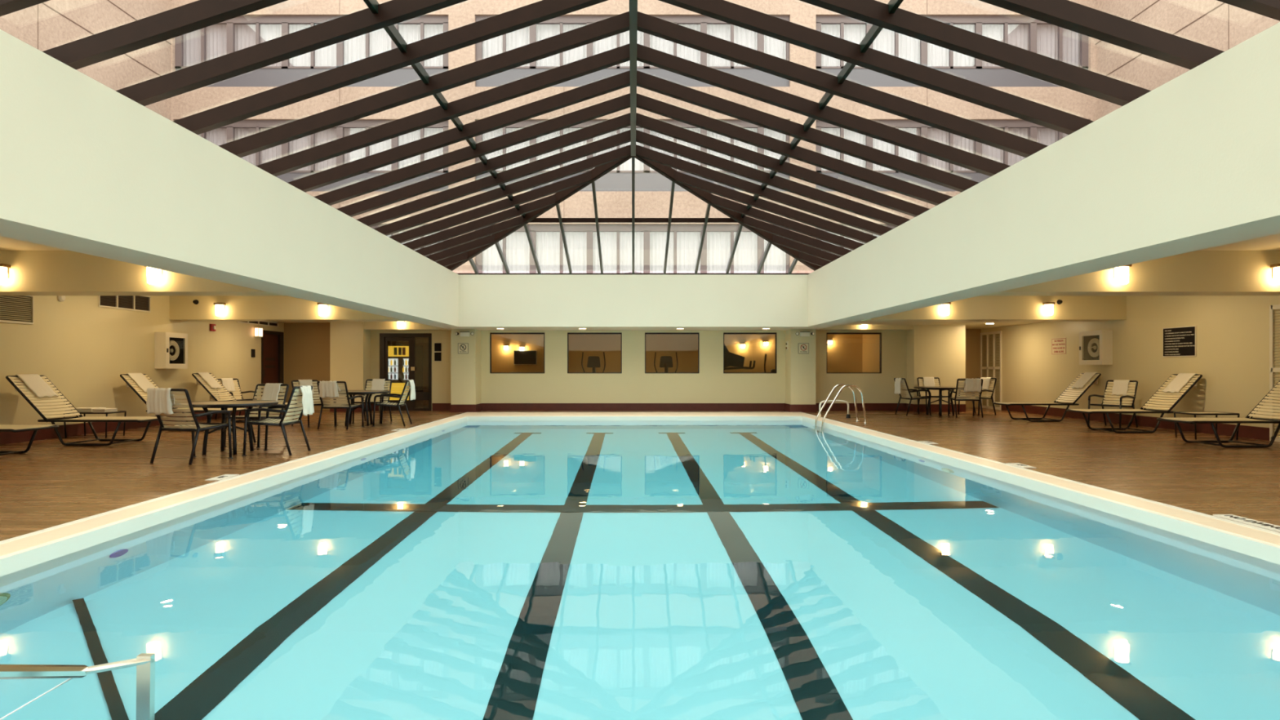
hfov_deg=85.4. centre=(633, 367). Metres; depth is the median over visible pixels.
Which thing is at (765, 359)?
exercise bike
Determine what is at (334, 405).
patio chair
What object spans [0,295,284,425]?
wall
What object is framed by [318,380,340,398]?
towel
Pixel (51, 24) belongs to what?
hotel building
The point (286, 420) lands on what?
patio chair
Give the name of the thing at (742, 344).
sconce
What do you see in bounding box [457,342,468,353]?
sign
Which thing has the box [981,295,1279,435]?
wall
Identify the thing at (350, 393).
round table
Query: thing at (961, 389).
patio chair
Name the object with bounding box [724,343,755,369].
treadmill
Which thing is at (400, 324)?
wall lamp
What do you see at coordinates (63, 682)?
cord
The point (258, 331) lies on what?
exit light
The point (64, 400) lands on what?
sun lounger
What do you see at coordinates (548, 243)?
curtain
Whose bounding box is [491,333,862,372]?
wall
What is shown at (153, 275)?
wall lamp
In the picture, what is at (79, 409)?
towel
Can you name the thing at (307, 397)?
towel
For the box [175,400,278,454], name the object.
round table
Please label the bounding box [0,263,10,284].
wall lamp
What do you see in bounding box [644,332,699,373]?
window
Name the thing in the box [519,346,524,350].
sconce
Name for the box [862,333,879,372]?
wall
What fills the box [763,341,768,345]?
sconce
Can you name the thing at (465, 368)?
column
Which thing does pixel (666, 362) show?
elliptical trainer
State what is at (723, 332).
window
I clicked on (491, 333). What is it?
window
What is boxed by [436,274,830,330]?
wall
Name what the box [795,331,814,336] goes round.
emergency light
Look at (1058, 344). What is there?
warning sign
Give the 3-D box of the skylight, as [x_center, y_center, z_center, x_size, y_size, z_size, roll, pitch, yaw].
[-0.006,-3.209,6.809,9.809,1.838,21.619,0,0,0]
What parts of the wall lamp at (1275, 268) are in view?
lamp shade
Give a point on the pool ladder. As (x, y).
(839, 384)
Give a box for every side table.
[63,410,126,438]
[1173,411,1239,439]
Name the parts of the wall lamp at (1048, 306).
lamp shade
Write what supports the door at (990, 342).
in the wall at (1232, 358)
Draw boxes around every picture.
[398,347,401,355]
[402,347,405,355]
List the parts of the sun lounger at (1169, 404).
leg, seat frame, leg, frame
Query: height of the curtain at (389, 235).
1.620 m
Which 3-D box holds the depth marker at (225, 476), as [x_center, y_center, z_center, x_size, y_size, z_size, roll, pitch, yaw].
[-4.300,1.144,7.257,0.150,0.010,0.360,0,0,-1]
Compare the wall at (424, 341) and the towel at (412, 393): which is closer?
the towel at (412, 393)
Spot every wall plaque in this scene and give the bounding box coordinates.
[434,342,441,351]
[434,352,441,361]
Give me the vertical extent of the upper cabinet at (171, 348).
0.728 m
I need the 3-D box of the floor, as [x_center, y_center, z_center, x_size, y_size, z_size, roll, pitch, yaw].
[0.300,1.220,9.000,20.000,0.140,28.400,0,0,0]
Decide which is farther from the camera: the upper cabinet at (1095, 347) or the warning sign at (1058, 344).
the warning sign at (1058, 344)
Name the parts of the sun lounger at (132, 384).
frame, leg, seat frame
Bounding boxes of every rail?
[0,653,155,719]
[818,400,850,417]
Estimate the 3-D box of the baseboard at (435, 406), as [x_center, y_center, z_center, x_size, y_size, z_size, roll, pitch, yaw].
[0.380,1.050,18.365,16.680,0.200,0.670,0,0,0]
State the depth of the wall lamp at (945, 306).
14.05 m
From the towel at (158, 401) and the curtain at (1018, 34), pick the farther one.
the curtain at (1018, 34)
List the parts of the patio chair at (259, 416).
leg, leg, seat frame, leg, frame, armrest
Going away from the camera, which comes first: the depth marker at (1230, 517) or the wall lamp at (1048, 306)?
the depth marker at (1230, 517)
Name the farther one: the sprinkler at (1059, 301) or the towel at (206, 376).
the towel at (206, 376)
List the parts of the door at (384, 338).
handle, sidelight frame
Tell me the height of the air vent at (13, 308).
0.460 m
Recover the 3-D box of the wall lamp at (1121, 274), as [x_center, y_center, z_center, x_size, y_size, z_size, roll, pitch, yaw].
[6.429,-1.235,9.117,0.198,0.270,0.165,0,0,0]
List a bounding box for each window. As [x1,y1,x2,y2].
[489,332,544,373]
[567,332,622,373]
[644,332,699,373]
[723,332,776,373]
[826,332,881,373]
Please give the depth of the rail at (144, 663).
2.00 m
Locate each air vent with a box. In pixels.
[0,295,33,324]
[97,295,150,312]
[236,321,278,327]
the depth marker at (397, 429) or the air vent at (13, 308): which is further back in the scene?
the depth marker at (397, 429)
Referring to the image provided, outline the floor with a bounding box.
[0,404,1279,541]
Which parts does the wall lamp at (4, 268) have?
lamp shade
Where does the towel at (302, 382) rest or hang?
on the patio chair at (313, 380)
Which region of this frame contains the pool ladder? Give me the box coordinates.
[814,383,867,427]
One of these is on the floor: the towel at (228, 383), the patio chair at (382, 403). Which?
the patio chair at (382, 403)
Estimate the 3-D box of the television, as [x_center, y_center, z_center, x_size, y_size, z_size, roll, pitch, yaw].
[-3.580,-0.350,22.945,0.760,0.480,0.090,0,0,0]
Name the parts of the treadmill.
handrail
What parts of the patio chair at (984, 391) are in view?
leg, frame, armrest, leg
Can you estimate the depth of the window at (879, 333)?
18.72 m
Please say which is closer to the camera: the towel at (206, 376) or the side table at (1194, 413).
the side table at (1194, 413)
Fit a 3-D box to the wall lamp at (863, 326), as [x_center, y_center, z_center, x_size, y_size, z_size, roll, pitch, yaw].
[6.059,-1.165,18.168,0.198,0.270,0.165,0,0,0]
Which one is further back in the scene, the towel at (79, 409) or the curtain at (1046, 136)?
the curtain at (1046, 136)
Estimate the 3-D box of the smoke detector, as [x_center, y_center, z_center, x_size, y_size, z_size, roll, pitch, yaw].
[-9.475,-1.170,11.500,0.050,0.140,0.140,0,0,0]
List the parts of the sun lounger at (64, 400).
frame, leg, seat frame, leg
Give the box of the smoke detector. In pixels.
[57,295,65,302]
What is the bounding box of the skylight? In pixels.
[0,0,1279,274]
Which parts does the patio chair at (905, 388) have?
leg, frame, leg, seat frame, leg, armrest, leg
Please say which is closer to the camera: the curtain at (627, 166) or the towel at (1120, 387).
the towel at (1120, 387)
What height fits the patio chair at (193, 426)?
0.911 m
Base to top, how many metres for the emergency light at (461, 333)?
0.125 m
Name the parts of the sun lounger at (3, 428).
leg, seat frame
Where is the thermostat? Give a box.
[785,341,788,350]
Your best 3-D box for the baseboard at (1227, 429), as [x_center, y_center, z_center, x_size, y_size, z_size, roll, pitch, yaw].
[10.090,1.050,7.000,0.020,0.200,24.000,0,0,0]
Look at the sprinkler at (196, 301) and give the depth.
14.19 m
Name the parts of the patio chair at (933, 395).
leg, frame, seat frame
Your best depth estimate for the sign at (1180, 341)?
12.78 m
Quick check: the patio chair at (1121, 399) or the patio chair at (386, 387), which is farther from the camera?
the patio chair at (386, 387)
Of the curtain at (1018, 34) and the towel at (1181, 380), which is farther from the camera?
the curtain at (1018, 34)
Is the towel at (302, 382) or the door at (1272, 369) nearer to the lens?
the door at (1272, 369)
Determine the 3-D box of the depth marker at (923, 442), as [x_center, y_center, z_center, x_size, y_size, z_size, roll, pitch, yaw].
[4.528,1.144,10.642,0.150,0.010,0.360,0,0,-1]
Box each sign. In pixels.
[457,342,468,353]
[798,342,808,353]
[1051,337,1066,355]
[1162,325,1196,356]
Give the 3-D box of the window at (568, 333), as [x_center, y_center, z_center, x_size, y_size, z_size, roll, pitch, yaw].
[-1.045,-0.405,18.760,1.470,1.100,0.080,0,0,0]
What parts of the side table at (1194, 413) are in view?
leg, leg, frame, leg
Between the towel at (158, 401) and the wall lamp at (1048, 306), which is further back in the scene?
the wall lamp at (1048, 306)
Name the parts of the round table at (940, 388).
leg, leg, leg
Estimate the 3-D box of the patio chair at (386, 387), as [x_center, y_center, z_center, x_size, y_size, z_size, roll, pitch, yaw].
[-5.518,0.699,14.698,0.636,0.911,0.676,0,0,2]
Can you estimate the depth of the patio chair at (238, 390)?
16.01 m
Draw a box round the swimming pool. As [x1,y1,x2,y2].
[0,412,1279,719]
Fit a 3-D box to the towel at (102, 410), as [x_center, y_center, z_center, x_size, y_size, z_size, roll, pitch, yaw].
[-8.760,0.703,11.500,0.200,0.056,0.280,0,0,0]
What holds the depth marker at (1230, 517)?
on the floor
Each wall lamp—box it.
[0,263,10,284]
[144,266,162,284]
[213,302,226,315]
[316,302,328,315]
[397,321,404,328]
[861,324,867,328]
[939,302,951,315]
[1042,302,1055,315]
[1113,264,1132,284]
[1270,263,1279,284]
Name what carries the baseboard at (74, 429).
attached to the wall at (83, 348)
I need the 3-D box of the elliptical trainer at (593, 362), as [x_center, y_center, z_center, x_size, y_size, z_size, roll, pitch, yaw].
[-1.150,0.337,19.900,0.702,1.602,1.600,0,0,0]
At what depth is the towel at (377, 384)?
14.96 m
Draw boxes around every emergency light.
[455,331,474,336]
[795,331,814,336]
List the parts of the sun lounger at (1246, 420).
leg, seat frame, leg, frame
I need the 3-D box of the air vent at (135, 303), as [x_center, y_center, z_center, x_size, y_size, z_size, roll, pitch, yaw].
[-9.485,-1.250,12.950,0.030,0.320,1.300,0,0,0]
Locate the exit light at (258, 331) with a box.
[253,327,262,337]
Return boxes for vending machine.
[388,344,422,407]
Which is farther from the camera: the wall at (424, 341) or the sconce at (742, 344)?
the sconce at (742, 344)
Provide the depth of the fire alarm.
15.57 m
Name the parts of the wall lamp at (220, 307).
lamp shade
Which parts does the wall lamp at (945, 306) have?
lamp shade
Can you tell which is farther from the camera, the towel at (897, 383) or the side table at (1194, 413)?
the towel at (897, 383)
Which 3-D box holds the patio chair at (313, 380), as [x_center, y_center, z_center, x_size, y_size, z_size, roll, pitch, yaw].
[-6.399,0.699,13.877,0.676,0.911,0.636,0,0,35]
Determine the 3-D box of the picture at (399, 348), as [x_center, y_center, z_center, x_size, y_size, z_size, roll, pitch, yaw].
[-6.705,-0.481,19.928,0.090,0.220,0.004,0,0,0]
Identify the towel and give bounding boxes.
[13,373,58,397]
[67,407,106,412]
[92,408,117,412]
[125,373,155,392]
[146,387,174,415]
[195,372,222,388]
[220,377,235,391]
[261,382,282,400]
[296,385,314,415]
[297,379,314,395]
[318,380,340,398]
[370,378,385,390]
[406,379,415,399]
[893,377,903,394]
[922,377,934,386]
[964,377,981,392]
[980,377,992,389]
[1071,372,1097,388]
[1111,379,1130,395]
[1162,373,1198,392]
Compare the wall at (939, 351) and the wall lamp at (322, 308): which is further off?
the wall at (939, 351)
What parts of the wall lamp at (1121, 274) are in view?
lamp shade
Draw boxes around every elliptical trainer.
[581,351,605,372]
[653,351,678,372]
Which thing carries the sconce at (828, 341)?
attached to the wall at (844, 354)
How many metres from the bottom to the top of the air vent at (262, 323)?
0.120 m
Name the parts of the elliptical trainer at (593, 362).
handle, handle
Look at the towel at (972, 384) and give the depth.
16.00 m
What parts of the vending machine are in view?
panel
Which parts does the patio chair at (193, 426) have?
leg, frame, leg, leg, seat frame, armrest, leg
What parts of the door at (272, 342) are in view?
plate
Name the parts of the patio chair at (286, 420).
leg, armrest, leg, seat frame, armrest, leg, frame, leg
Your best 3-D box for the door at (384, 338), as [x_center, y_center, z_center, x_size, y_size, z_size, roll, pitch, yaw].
[-6.140,0.107,18.745,1.400,2.085,0.150,0,0,0]
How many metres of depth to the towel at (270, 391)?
10.59 m
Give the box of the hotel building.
[0,0,1279,273]
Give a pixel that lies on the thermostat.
(787, 342)
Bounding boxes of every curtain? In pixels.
[183,24,443,66]
[198,128,443,170]
[386,231,443,253]
[482,24,786,66]
[482,128,786,170]
[482,231,786,273]
[821,24,1079,66]
[821,128,1068,170]
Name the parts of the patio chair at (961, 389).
leg, leg, seat frame, frame, leg, leg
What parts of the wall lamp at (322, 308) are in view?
lamp shade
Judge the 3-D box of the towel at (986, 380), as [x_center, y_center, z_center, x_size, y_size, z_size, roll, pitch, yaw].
[8.775,0.390,17.287,0.159,0.314,0.283,0,0,-25]
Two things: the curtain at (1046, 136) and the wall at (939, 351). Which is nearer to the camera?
the wall at (939, 351)
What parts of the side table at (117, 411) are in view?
leg, leg, frame, leg, leg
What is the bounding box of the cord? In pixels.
[0,677,73,719]
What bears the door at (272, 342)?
in the wall at (83, 348)
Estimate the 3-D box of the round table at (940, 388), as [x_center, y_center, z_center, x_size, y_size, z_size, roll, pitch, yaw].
[7.520,0.809,16.980,1.216,0.686,1.216,0,0,-23]
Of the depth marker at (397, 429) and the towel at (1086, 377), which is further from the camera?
the towel at (1086, 377)
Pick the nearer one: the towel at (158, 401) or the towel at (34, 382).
the towel at (158, 401)
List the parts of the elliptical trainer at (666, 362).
handle, handle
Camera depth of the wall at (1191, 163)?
6.30 m
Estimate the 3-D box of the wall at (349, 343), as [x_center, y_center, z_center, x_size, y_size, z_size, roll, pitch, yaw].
[-7.525,-0.205,18.600,0.870,2.710,0.800,0,0,0]
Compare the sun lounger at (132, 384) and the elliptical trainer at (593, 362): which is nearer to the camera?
the sun lounger at (132, 384)
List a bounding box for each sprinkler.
[192,299,198,304]
[1057,299,1062,304]
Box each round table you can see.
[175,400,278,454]
[338,390,391,426]
[913,386,964,415]
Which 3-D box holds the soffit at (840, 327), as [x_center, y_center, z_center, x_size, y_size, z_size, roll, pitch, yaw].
[6.060,-1.286,18.475,2.620,0.547,0.450,0,0,0]
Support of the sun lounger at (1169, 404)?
on the floor
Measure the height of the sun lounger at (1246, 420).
1.038 m
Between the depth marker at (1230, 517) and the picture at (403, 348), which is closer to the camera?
the depth marker at (1230, 517)
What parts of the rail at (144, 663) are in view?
rail, return rail, post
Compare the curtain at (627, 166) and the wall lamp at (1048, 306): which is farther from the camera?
the curtain at (627, 166)
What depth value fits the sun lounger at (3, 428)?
9.17 m
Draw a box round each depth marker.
[204,474,239,480]
[391,428,405,431]
[918,440,938,444]
[1006,462,1036,467]
[1212,514,1279,532]
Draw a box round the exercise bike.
[764,354,775,372]
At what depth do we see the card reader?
17.29 m
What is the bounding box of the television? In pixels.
[513,350,537,364]
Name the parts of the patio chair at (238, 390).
frame, armrest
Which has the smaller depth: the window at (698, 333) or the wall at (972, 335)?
the window at (698, 333)
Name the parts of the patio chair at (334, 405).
leg, frame, leg, seat frame, leg, armrest, leg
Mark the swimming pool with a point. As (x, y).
(467, 566)
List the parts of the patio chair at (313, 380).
frame, leg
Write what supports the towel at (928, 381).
on the patio chair at (933, 395)
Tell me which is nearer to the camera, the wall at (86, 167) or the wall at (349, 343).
the wall at (86, 167)
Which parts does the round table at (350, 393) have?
leg, leg, leg, leg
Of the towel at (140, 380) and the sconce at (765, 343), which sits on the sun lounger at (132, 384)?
the towel at (140, 380)
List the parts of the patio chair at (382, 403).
leg, leg, armrest, seat frame, armrest, leg, frame, leg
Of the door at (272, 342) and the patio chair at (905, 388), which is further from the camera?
the door at (272, 342)
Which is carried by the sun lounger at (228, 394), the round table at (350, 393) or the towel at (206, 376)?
the towel at (206, 376)
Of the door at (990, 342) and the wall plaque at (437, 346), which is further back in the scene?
the door at (990, 342)
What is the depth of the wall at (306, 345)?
18.85 m
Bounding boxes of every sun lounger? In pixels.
[0,424,59,455]
[5,375,168,445]
[120,373,248,431]
[191,373,294,422]
[992,373,1101,422]
[1066,373,1202,433]
[1156,380,1279,447]
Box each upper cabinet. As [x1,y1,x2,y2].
[154,332,187,368]
[1079,329,1112,364]
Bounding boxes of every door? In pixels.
[261,329,284,409]
[379,333,431,410]
[980,330,1001,409]
[1269,304,1279,441]
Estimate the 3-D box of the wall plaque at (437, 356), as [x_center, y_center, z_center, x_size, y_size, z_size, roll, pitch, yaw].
[-5.270,-0.296,18.693,0.180,0.248,0.014,0,0,0]
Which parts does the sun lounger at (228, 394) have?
frame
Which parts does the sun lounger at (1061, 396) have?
leg, seat frame, leg, frame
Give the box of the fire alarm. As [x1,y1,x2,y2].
[209,324,215,331]
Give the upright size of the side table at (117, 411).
0.425 m
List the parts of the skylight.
eave rail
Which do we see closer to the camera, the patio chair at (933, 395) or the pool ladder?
the pool ladder
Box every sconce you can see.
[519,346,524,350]
[740,342,745,347]
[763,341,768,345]
[826,339,831,344]
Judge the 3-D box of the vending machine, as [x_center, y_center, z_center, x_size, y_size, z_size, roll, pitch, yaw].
[-6.720,0.234,20.310,0.840,1.830,0.880,0,0,0]
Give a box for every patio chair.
[150,388,233,464]
[214,378,257,418]
[224,383,288,448]
[241,385,312,456]
[291,379,337,426]
[316,381,364,429]
[351,379,391,423]
[372,379,412,426]
[893,377,931,415]
[916,377,951,413]
[947,378,983,417]
[957,377,996,415]
[1087,380,1137,427]
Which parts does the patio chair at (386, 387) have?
leg, leg, seat frame, frame, leg, leg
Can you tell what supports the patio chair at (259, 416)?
on the floor
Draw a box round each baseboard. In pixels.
[0,405,258,444]
[329,403,965,412]
[1000,404,1269,440]
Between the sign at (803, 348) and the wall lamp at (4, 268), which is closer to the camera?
the wall lamp at (4, 268)
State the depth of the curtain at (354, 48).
21.36 m
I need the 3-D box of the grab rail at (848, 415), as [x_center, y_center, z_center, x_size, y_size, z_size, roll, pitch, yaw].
[4.620,0.940,15.900,0.721,0.415,0.098,0,0,0]
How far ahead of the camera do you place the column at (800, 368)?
18.05 m
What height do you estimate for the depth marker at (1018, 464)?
0.010 m
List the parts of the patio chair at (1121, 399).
leg, armrest, leg, seat frame, frame, leg, armrest, leg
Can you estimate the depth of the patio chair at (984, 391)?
17.04 m
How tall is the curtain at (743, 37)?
1.620 m
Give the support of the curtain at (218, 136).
hanging from the hotel building
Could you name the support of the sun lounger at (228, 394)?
on the floor
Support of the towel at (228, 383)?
on the patio chair at (238, 390)
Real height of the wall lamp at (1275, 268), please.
0.270 m
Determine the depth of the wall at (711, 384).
18.70 m
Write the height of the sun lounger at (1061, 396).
1.038 m
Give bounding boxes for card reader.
[251,349,255,357]
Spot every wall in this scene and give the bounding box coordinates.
[0,29,458,326]
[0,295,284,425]
[284,323,329,410]
[329,321,370,404]
[370,330,906,410]
[391,337,428,404]
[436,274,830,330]
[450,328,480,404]
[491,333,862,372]
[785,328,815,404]
[808,22,1279,326]
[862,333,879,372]
[906,324,965,404]
[965,328,981,407]
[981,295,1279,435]
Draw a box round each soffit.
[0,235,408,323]
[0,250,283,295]
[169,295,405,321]
[364,321,450,330]
[815,324,913,330]
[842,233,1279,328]
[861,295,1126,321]
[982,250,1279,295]

